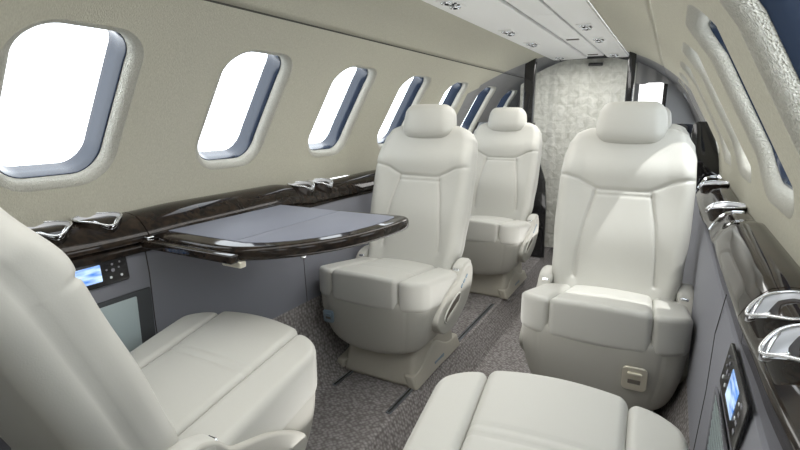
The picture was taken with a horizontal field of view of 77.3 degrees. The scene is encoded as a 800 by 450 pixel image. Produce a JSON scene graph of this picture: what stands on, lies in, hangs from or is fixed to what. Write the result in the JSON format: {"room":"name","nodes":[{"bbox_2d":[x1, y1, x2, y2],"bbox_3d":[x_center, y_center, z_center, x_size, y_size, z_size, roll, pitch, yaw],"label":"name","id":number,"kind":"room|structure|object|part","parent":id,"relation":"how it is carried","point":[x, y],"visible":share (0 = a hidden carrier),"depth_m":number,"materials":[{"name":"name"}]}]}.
{"room":"aircraft cabin","nodes":[
{"label":"aircraft cabin","id":0,"kind":"room"},
{"bbox_2d":[0,192,372,449],"bbox_3d":[-0.270,0.062,2.142,0.113,0.349,4.725,7,14,27],"label":"wall","id":1,"kind":"structure","parent":0,"point":[182,286],"depth_m":1.55,"materials":[{"name":"grey fabric"}]},
{"bbox_2d":[28,211,148,267],"bbox_3d":[-1.167,0.201,0.450,0.116,0.104,1.997,7,14,27],"label":"ledge","id":2,"kind":"object","parent":1,"relation":"attached to","point":[101,237],"visible":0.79,"depth_m":1.19,"materials":[{"name":"paint"}]},
{"bbox_2d":[75,257,129,290],"bbox_3d":[-0.730,0.121,1.172,0.012,0.066,0.193,7,14,27],"label":"control panel","id":3,"kind":"object","parent":1,"relation":"attached to","point":[95,276],"visible":0.58,"depth_m":1.20,"materials":[{"name":"black plastic"}]},
{"bbox_2d":[97,287,155,351],"bbox_3d":[-0.701,0.270,1.250,0.008,0.185,0.190,7,14,27],"label":"pocket","id":4,"kind":"object","parent":1,"relation":"attached to","point":[130,315],"visible":0.28,"depth_m":1.27,"materials":[{"name":"grey"}]},
{"bbox_2d":[145,252,156,332],"bbox_3d":[-0.657,0.229,1.334,0.019,0.370,0.002,7,14,27],"label":"trim","id":5,"kind":"structure","parent":1,"relation":"attached to","point":[145,252],"depth_m":1.32,"materials":[{"name":"grey"}]},
{"bbox_2d":[122,184,300,250],"bbox_3d":[-0.546,-0.045,1.578,0.117,0.100,0.620,7,14,27],"label":"ledge","id":6,"kind":"object","parent":1,"relation":"attached to","point":[157,220],"visible":0.52,"depth_m":1.48,"materials":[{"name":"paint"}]},
{"bbox_2d":[141,205,408,268],"bbox_3d":[-0.308,0.023,1.376,0.504,0.050,0.552,7,14,27],"label":"folding table","id":7,"kind":"object","parent":6,"relation":"attached to","point":[280,231],"visible":1,"depth_m":1.27,"materials":[{"name":"paint"}]},
{"bbox_3d":[-0.504,0.061,1.186,0.310,0.020,0.026,7,14,27],"label":"slide arm","id":8,"kind":"part","parent":7,"relation":"part of","materials":[{"name":"paint"}]},
{"bbox_2d":[287,169,375,207],"bbox_3d":[-0.111,-0.219,2.383,0.111,0.094,1.237,7,14,27],"label":"ledge","id":9,"kind":"object","parent":1,"relation":"attached to","point":[318,191],"visible":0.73,"depth_m":2.04,"materials":[{"name":"paint"}]},
{"bbox_2d":[0,0,523,226],"bbox_3d":[-0.194,-0.434,1.987,0.291,0.524,4.725,7,14,27],"label":"wall","id":10,"kind":"structure","parent":0,"point":[178,53],"depth_m":1.37,"materials":[{"name":"plastic"}]},
{"bbox_2d":[0,30,126,178],"bbox_3d":[-0.761,-0.280,1.113,0.220,0.351,0.257,7,14,27],"label":"window","id":11,"kind":"structure","parent":10,"relation":"in","point":[116,50],"depth_m":1.21,"materials":[{"name":"blue plastic"}]},
{"bbox_2d":[199,54,280,159],"bbox_3d":[-0.514,-0.380,1.565,0.220,0.351,0.257,7,14,27],"label":"window","id":12,"kind":"structure","parent":10,"relation":"in","point":[270,71],"depth_m":1.66,"materials":[{"name":"blue plastic"}]},
{"bbox_2d":[309,68,367,149],"bbox_3d":[-0.266,-0.479,2.017,0.220,0.351,0.257,7,14,27],"label":"window","id":13,"kind":"structure","parent":10,"relation":"in","point":[360,76],"depth_m":2.12,"materials":[{"name":"blue plastic"}]},
{"bbox_2d":[204,0,522,77],"bbox_3d":[-0.068,-0.687,1.866,0.030,0.023,4.725,7,14,27],"label":"trim","id":14,"kind":"structure","parent":10,"relation":"attached to","point":[212,1],"depth_m":1.58,"materials":[{"name":"grey plastic"}]},
{"bbox_2d":[214,0,559,77],"bbox_3d":[0.031,-0.724,1.804,0.218,0.113,4.725,7,14,27],"label":"ceiling panel","id":15,"kind":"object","parent":10,"relation":"attached to","point":[417,25],"depth_m":1.83,"materials":[{"name":"plastic"}]},
{"bbox_2d":[377,76,423,143],"bbox_3d":[-0.018,-0.578,2.469,0.220,0.351,0.257,7,14,27],"label":"window","id":16,"kind":"structure","parent":10,"relation":"in","point":[416,83],"depth_m":2.56,"materials":[{"name":"blue plastic"}]},
{"bbox_2d":[442,83,461,106],"bbox_3d":[0.230,-0.678,2.921,0.220,0.351,0.257,7,14,27],"label":"window","id":17,"kind":"structure","parent":10,"relation":"in","point":[454,89],"depth_m":2.99,"materials":[{"name":"blue plastic"}]},
{"bbox_2d":[461,87,490,129],"bbox_3d":[0.477,-0.777,3.373,0.220,0.351,0.257,7,14,27],"label":"window","id":18,"kind":"structure","parent":10,"relation":"in","point":[481,96],"depth_m":3.47,"materials":[{"name":"blue plastic"}]},
{"bbox_2d":[496,91,511,107],"bbox_3d":[0.725,-0.877,3.825,0.220,0.351,0.257,7,14,27],"label":"window","id":19,"kind":"structure","parent":10,"relation":"in","point":[505,97],"depth_m":3.90,"materials":[{"name":"blue plastic"}]},
{"bbox_2d":[272,247,689,449],"bbox_3d":[0.337,0.497,1.905,1.264,0.400,4.725,7,14,27],"label":"floor","id":20,"kind":"structure","parent":0,"point":[351,414],"depth_m":1.87,"materials":[{"name":"carpet"}]},
{"bbox_2d":[0,207,316,449],"bbox_3d":[-0.511,0.276,0.950,0.472,1.006,0.705,7,14,27],"label":"seat","id":21,"kind":"object","parent":20,"relation":"on","point":[227,380],"visible":1,"depth_m":0.74,"materials":[{"name":"beige leather"}]},
{"bbox_3d":[-0.597,0.203,0.769,0.410,0.606,0.342,7,14,27],"label":"backrest","id":22,"kind":"part","parent":21,"relation":"part of","materials":[{"name":"grey leather"}]},
{"bbox_3d":[-0.352,0.382,0.826,0.047,0.051,0.104,7,14,27],"label":"armrest","id":23,"kind":"part","parent":21,"relation":"part of","materials":[{"name":"grey leather"}]},
{"bbox_2d":[141,311,297,436],"bbox_3d":[-0.459,0.374,1.070,0.256,0.211,0.486,7,14,27],"label":"seat cushion","id":24,"kind":"object","parent":21,"relation":"on","point":[193,372],"depth_m":1.10,"materials":[{"name":"grey leather"}]},
{"bbox_2d":[332,370,353,385],"bbox_3d":[0.006,0.491,2.300,0.018,0.007,1.060,7,14,27],"label":"track","id":25,"kind":"object","parent":20,"relation":"on","point":[349,372],"visible":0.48,"depth_m":1.89,"materials":[{"name":"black metal"}]},
{"bbox_2d":[319,104,477,389],"bbox_3d":[0.010,0.041,1.981,0.496,1.022,0.642,7,14,27],"label":"seat","id":26,"kind":"object","parent":20,"relation":"on","point":[397,304],"visible":0.98,"depth_m":1.96,"materials":[{"name":"beige leather"}]},
{"bbox_3d":[-0.141,0.116,2.184,0.049,0.051,0.104,7,14,27],"label":"armrest","id":27,"kind":"part","parent":26,"relation":"part of","materials":[{"name":"grey leather"}]},
{"bbox_2d":[332,258,434,309],"bbox_3d":[-0.024,0.213,1.954,0.268,0.180,0.486,7,14,27],"label":"seat cushion","id":28,"kind":"object","parent":26,"relation":"on","point":[371,283],"depth_m":1.77,"materials":[{"name":"grey leather"}]},
{"bbox_3d":[0.092,-0.100,2.106,0.430,0.621,0.297,7,14,27],"label":"backrest","id":29,"kind":"part","parent":26,"relation":"part of","materials":[{"name":"grey leather"}]},
{"bbox_3d":[0.245,0.160,1.982,0.049,0.051,0.104,7,14,27],"label":"armrest","id":30,"kind":"part","parent":26,"relation":"part of","materials":[{"name":"grey leather"}]},
{"bbox_2d":[386,304,493,413],"bbox_3d":[0.224,0.523,2.153,0.018,0.007,1.120,7,14,27],"label":"track","id":31,"kind":"object","parent":20,"relation":"on","point":[401,399],"visible":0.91,"depth_m":2.22,"materials":[{"name":"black metal"}]},
{"bbox_2d":[461,107,541,298],"bbox_3d":[0.529,-0.156,2.877,0.496,1.022,0.636,7,14,27],"label":"seat","id":32,"kind":"object","parent":20,"relation":"on","point":[502,232],"visible":0.69,"depth_m":2.88,"materials":[{"name":"grey leather"}]},
{"bbox_2d":[466,215,512,242],"bbox_3d":[0.494,0.016,2.847,0.268,0.180,0.486,7,14,27],"label":"seat cushion","id":33,"kind":"object","parent":32,"relation":"on","point":[481,228],"depth_m":2.62,"materials":[{"name":"white leather"}]},
{"bbox_3d":[0.609,-0.296,2.999,0.430,0.621,0.297,7,14,27],"label":"backrest","id":34,"kind":"part","parent":32,"relation":"part of","materials":[{"name":"grey leather"}]},
{"bbox_3d":[0.762,-0.036,2.875,0.049,0.051,0.104,7,14,27],"label":"armrest","id":35,"kind":"part","parent":32,"relation":"part of","materials":[{"name":"grey leather"}]},
{"bbox_2d":[403,371,688,449],"bbox_3d":[0.079,0.568,0.526,0.472,0.619,1.070,6,14,24],"label":"seat","id":36,"kind":"object","parent":20,"relation":"on","point":[506,410],"visible":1,"depth_m":0.86,"materials":[{"name":"beige leather"}]},
{"bbox_2d":[461,371,627,449],"bbox_3d":[0.201,0.440,0.770,0.256,0.211,0.486,6,14,24],"label":"seat cushion","id":37,"kind":"object","parent":36,"relation":"on","point":[506,410],"depth_m":0.87,"materials":[{"name":"white leather"}]},
{"bbox_2d":[475,122,692,257],"bbox_3d":[1.154,-0.206,3.312,1.466,0.920,0.030,7,14,27],"label":"wall","id":38,"kind":"structure","parent":20,"relation":"on","point":[540,207],"depth_m":3.42,"materials":[{"name":"black paint"}]},
{"bbox_2d":[523,58,536,123],"bbox_3d":[0.852,-0.610,3.347,0.070,0.984,0.044,7,14,27],"label":"post","id":39,"kind":"object","parent":38,"relation":"attached to","point":[531,66],"visible":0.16,"depth_m":3.27,"materials":[{"name":"black paint"}]},
{"bbox_2d":[625,52,636,100],"bbox_3d":[1.383,-0.549,3.070,0.042,0.984,0.044,7,14,27],"label":"post","id":40,"kind":"object","parent":38,"relation":"attached to","point":[632,59],"visible":0.23,"depth_m":2.98,"materials":[{"name":"black paint"}]},
{"bbox_2d":[519,101,696,411],"bbox_3d":[0.671,0.130,1.581,0.481,1.022,0.643,7,14,27],"label":"seat","id":41,"kind":"object","parent":20,"relation":"on","point":[611,312],"visible":0.88,"depth_m":1.58,"materials":[{"name":"beige leather"}]},
{"bbox_3d":[0.526,0.173,1.773,0.048,0.051,0.104,7,14,27],"label":"armrest","id":42,"kind":"part","parent":41,"relation":"part of","materials":[{"name":"grey leather"}]},
{"bbox_2d":[548,285,652,352],"bbox_3d":[0.637,0.270,1.546,0.261,0.211,0.486,7,14,27],"label":"seat cushion","id":43,"kind":"object","parent":41,"relation":"on","point":[581,318],"depth_m":1.35,"materials":[{"name":"white leather"}]},
{"bbox_3d":[0.752,-0.012,1.706,0.418,0.621,0.297,7,14,27],"label":"backrest","id":44,"kind":"part","parent":41,"relation":"part of","materials":[{"name":"grey leather"}]},
{"bbox_3d":[0.900,0.216,1.578,0.048,0.051,0.104,7,14,27],"label":"armrest","id":45,"kind":"part","parent":41,"relation":"part of","materials":[{"name":"grey leather"}]},
{"bbox_2d":[665,107,689,136],"bbox_3d":[1.214,-0.087,2.563,0.496,1.022,0.636,7,14,27],"label":"seat","id":46,"kind":"object","parent":20,"relation":"on","point":[670,125],"visible":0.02,"depth_m":2.60,"materials":[{"name":"grey leather"}]},
{"bbox_3d":[1.294,-0.227,2.685,0.430,0.621,0.297,7,14,27],"label":"backrest","id":47,"kind":"part","parent":46,"relation":"part of","materials":[{"name":"grey leather"}]},
{"bbox_2d":[557,54,628,61],"bbox_3d":[0.337,-0.757,1.629,0.520,0.004,4.725,7,14,27],"label":"ceiling","id":48,"kind":"structure","parent":0,"point":[604,56],"depth_m":3.48,"materials":[{"name":"grey"}]},
{"bbox_2d":[422,0,586,59],"bbox_3d":[0.138,-0.721,1.527,0.222,0.022,4.328,7,14,27],"label":"panel","id":49,"kind":"object","parent":48,"relation":"attached to","point":[493,16],"visible":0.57,"depth_m":2.06,"materials":[{"name":"white plastic"}]},
{"bbox_2d":[436,0,465,9],"bbox_3d":[0.171,-0.735,1.673,0.060,0.014,0.124,7,14,27],"label":"outlet","id":50,"kind":"object","parent":49,"relation":"attached to","point":[452,4],"visible":1,"depth_m":1.65,"materials":[{"name":"white plastic"}]},
{"bbox_2d":[498,29,517,35],"bbox_3d":[0.487,-0.862,2.250,0.060,0.014,0.124,7,14,27],"label":"outlet","id":51,"kind":"object","parent":49,"relation":"attached to","point":[509,32],"visible":1,"depth_m":2.22,"materials":[{"name":"silver metal"}]},
{"bbox_2d":[524,42,539,46],"bbox_3d":[0.690,-0.943,2.620,0.060,0.014,0.124,7,14,27],"label":"outlet","id":52,"kind":"object","parent":49,"relation":"attached to","point":[531,44],"visible":1,"depth_m":2.59,"materials":[{"name":"silver metal"}]},
{"bbox_2d":[553,56,565,59],"bbox_3d":[1.039,-1.083,3.257,0.060,0.014,0.124,7,14,27],"label":"outlet","id":53,"kind":"object","parent":49,"relation":"attached to","point":[561,57],"visible":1,"depth_m":3.22,"materials":[{"name":"silver metal"}]},
{"bbox_2d":[505,0,603,55],"bbox_3d":[0.201,-0.668,1.282,0.098,0.019,4.446,7,14,27],"label":"ceiling panel","id":54,"kind":"object","parent":48,"relation":"attached to","point":[554,23],"depth_m":2.06,"materials":[{"name":"white plastic"}]},
{"bbox_2d":[520,58,636,246],"bbox_3d":[1.206,-0.477,3.554,0.755,1.335,0.012,7,14,27],"label":"partition wall","id":55,"kind":"structure","parent":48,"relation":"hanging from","point":[570,95],"depth_m":3.50,"materials":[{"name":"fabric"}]},
{"bbox_2d":[543,0,628,56],"bbox_3d":[0.402,-0.691,1.389,0.124,0.022,4.328,7,14,27],"label":"panel","id":56,"kind":"object","parent":48,"relation":"attached to","point":[574,12],"visible":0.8,"depth_m":2.00,"materials":[{"name":"white plastic"}]},
{"bbox_2d":[576,23,594,30],"bbox_3d":[0.778,-0.828,2.098,0.060,0.014,0.124,7,14,27],"label":"outlet","id":57,"kind":"object","parent":56,"relation":"attached to","point":[586,26],"visible":1,"depth_m":2.07,"materials":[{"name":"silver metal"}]},
{"bbox_2d":[590,37,605,42],"bbox_3d":[0.976,-0.908,2.459,0.060,0.014,0.124,7,14,27],"label":"outlet","id":58,"kind":"object","parent":56,"relation":"attached to","point":[595,39],"visible":1,"depth_m":2.42,"materials":[{"name":"silver metal"}]},
{"bbox_2d":[608,53,619,56],"bbox_3d":[1.320,-1.046,3.088,0.060,0.014,0.124,7,14,27],"label":"outlet","id":59,"kind":"object","parent":56,"relation":"attached to","point":[611,54],"visible":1,"depth_m":3.05,"materials":[{"name":"silver metal"}]},
{"bbox_2d":[588,62,602,65],"bbox_3d":[1.305,-1.071,3.335,0.090,0.020,0.016,7,14,27],"label":"sign","id":60,"kind":"object","parent":48,"relation":"attached to","point":[600,63],"visible":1,"depth_m":3.33,"materials":[{"name":"black plastic"}]},
{"bbox_2d":[516,59,695,123],"bbox_3d":[1.447,-0.505,3.808,1.660,1.660,0.001,7,14,27],"label":"wall","id":61,"kind":"structure","parent":0,"point":[676,103],"depth_m":3.48,"materials":[{"name":"grey plastic"}]},
{"bbox_2d":[650,0,799,266],"bbox_3d":[0.867,-0.313,1.436,0.291,0.524,4.725,7,14,27],"label":"wall","id":62,"kind":"structure","parent":0,"point":[693,58],"depth_m":1.06,"materials":[{"name":"plastic"}]},
{"bbox_2d":[589,0,665,75],"bbox_3d":[0.643,-0.653,1.484,0.218,0.113,4.725,7,14,27],"label":"trim","id":63,"kind":"structure","parent":62,"relation":"attached to","point":[632,22],"depth_m":1.87,"materials":[{"name":"plastic"}]},
{"bbox_2d":[638,79,668,106],"bbox_3d":[1.644,-0.795,3.265,0.166,0.300,0.020,7,14,27],"label":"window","id":64,"kind":"structure","parent":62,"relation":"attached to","point":[654,92],"depth_m":3.25,"materials":[{"name":"white"}]},
{"bbox_3d":[1.637,-0.796,3.271,0.148,0.260,0.008,7,14,27],"label":"blind panel","id":65,"kind":"part","parent":64,"relation":"part of","materials":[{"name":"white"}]},
{"bbox_2d":[636,62,687,100],"bbox_3d":[1.671,-0.912,3.180,0.310,0.254,0.020,7,14,27],"label":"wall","id":66,"kind":"structure","parent":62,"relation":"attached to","point":[645,74],"depth_m":3.21,"materials":[{"name":"grey plastic"}]},
{"bbox_2d":[691,121,718,189],"bbox_3d":[1.374,-0.306,2.257,0.129,0.317,0.020,7,14,27],"label":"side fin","id":67,"kind":"object","parent":62,"relation":"attached to","point":[702,137],"visible":0.54,"depth_m":2.24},
{"bbox_2d":[708,20,792,189],"bbox_3d":[0.691,-0.242,0.938,0.220,0.351,0.316,7,14,27],"label":"window","id":68,"kind":"structure","parent":62,"relation":"in","point":[713,27],"depth_m":1.07,"materials":[{"name":"blue plastic"}]},
{"bbox_2d":[759,0,799,80],"bbox_3d":[0.444,-0.142,0.486,0.220,0.351,0.316,7,14,27],"label":"window","id":69,"kind":"structure","parent":62,"relation":"in","point":[784,15],"depth_m":0.62,"materials":[{"name":"blue plastic"}]},
{"bbox_2d":[682,190,782,449],"bbox_3d":[0.944,0.201,1.507,0.113,0.349,4.725,7,14,27],"label":"wall","id":70,"kind":"structure","parent":0,"point":[700,269],"depth_m":1.03,"materials":[{"name":"grey fabric"}]},
{"bbox_2d":[693,294,726,449],"bbox_3d":[0.598,0.308,0.971,0.019,0.370,0.002,7,14,27],"label":"trim","id":71,"kind":"structure","parent":70,"relation":"attached to","point":[726,294],"depth_m":0.96,"materials":[{"name":"grey plastic"}]},
{"bbox_2d":[705,386,727,449],"bbox_3d":[0.466,0.376,0.748,0.006,0.199,0.191,7,14,27],"label":"panel","id":72,"kind":"object","parent":70,"relation":"in","point":[716,439],"visible":1,"depth_m":0.77,"materials":[{"name":"grey fabric"}]},
{"bbox_2d":[696,176,748,230],"bbox_3d":[1.138,-0.096,1.808,0.107,0.101,1.017,7,14,27],"label":"ledge","id":73,"kind":"object","parent":70,"relation":"attached to","point":[715,198],"visible":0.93,"depth_m":1.63,"materials":[{"name":"paint"}]},
{"bbox_2d":[720,343,751,449],"bbox_3d":[0.459,0.230,0.688,0.013,0.068,0.200,7,14,28],"label":"control panel","id":74,"kind":"object","parent":70,"relation":"attached to","point":[736,400],"visible":1,"depth_m":0.66,"materials":[{"name":"black plastic"}]},
{"bbox_2d":[709,212,799,342],"bbox_3d":[0.726,0.068,1.051,0.099,0.106,0.730,7,14,27],"label":"ledge","id":75,"kind":"object","parent":70,"relation":"attached to","point":[751,262],"visible":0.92,"depth_m":0.90,"materials":[{"name":"paint"}]},
{"bbox_2d":[738,288,799,449],"bbox_3d":[0.064,0.329,-0.156,0.102,0.115,2.067,7,14,27],"label":"ledge","id":76,"kind":"object","parent":70,"relation":"attached to","point":[770,324],"visible":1,"depth_m":0.58,"materials":[{"name":"paint"}]}
]}

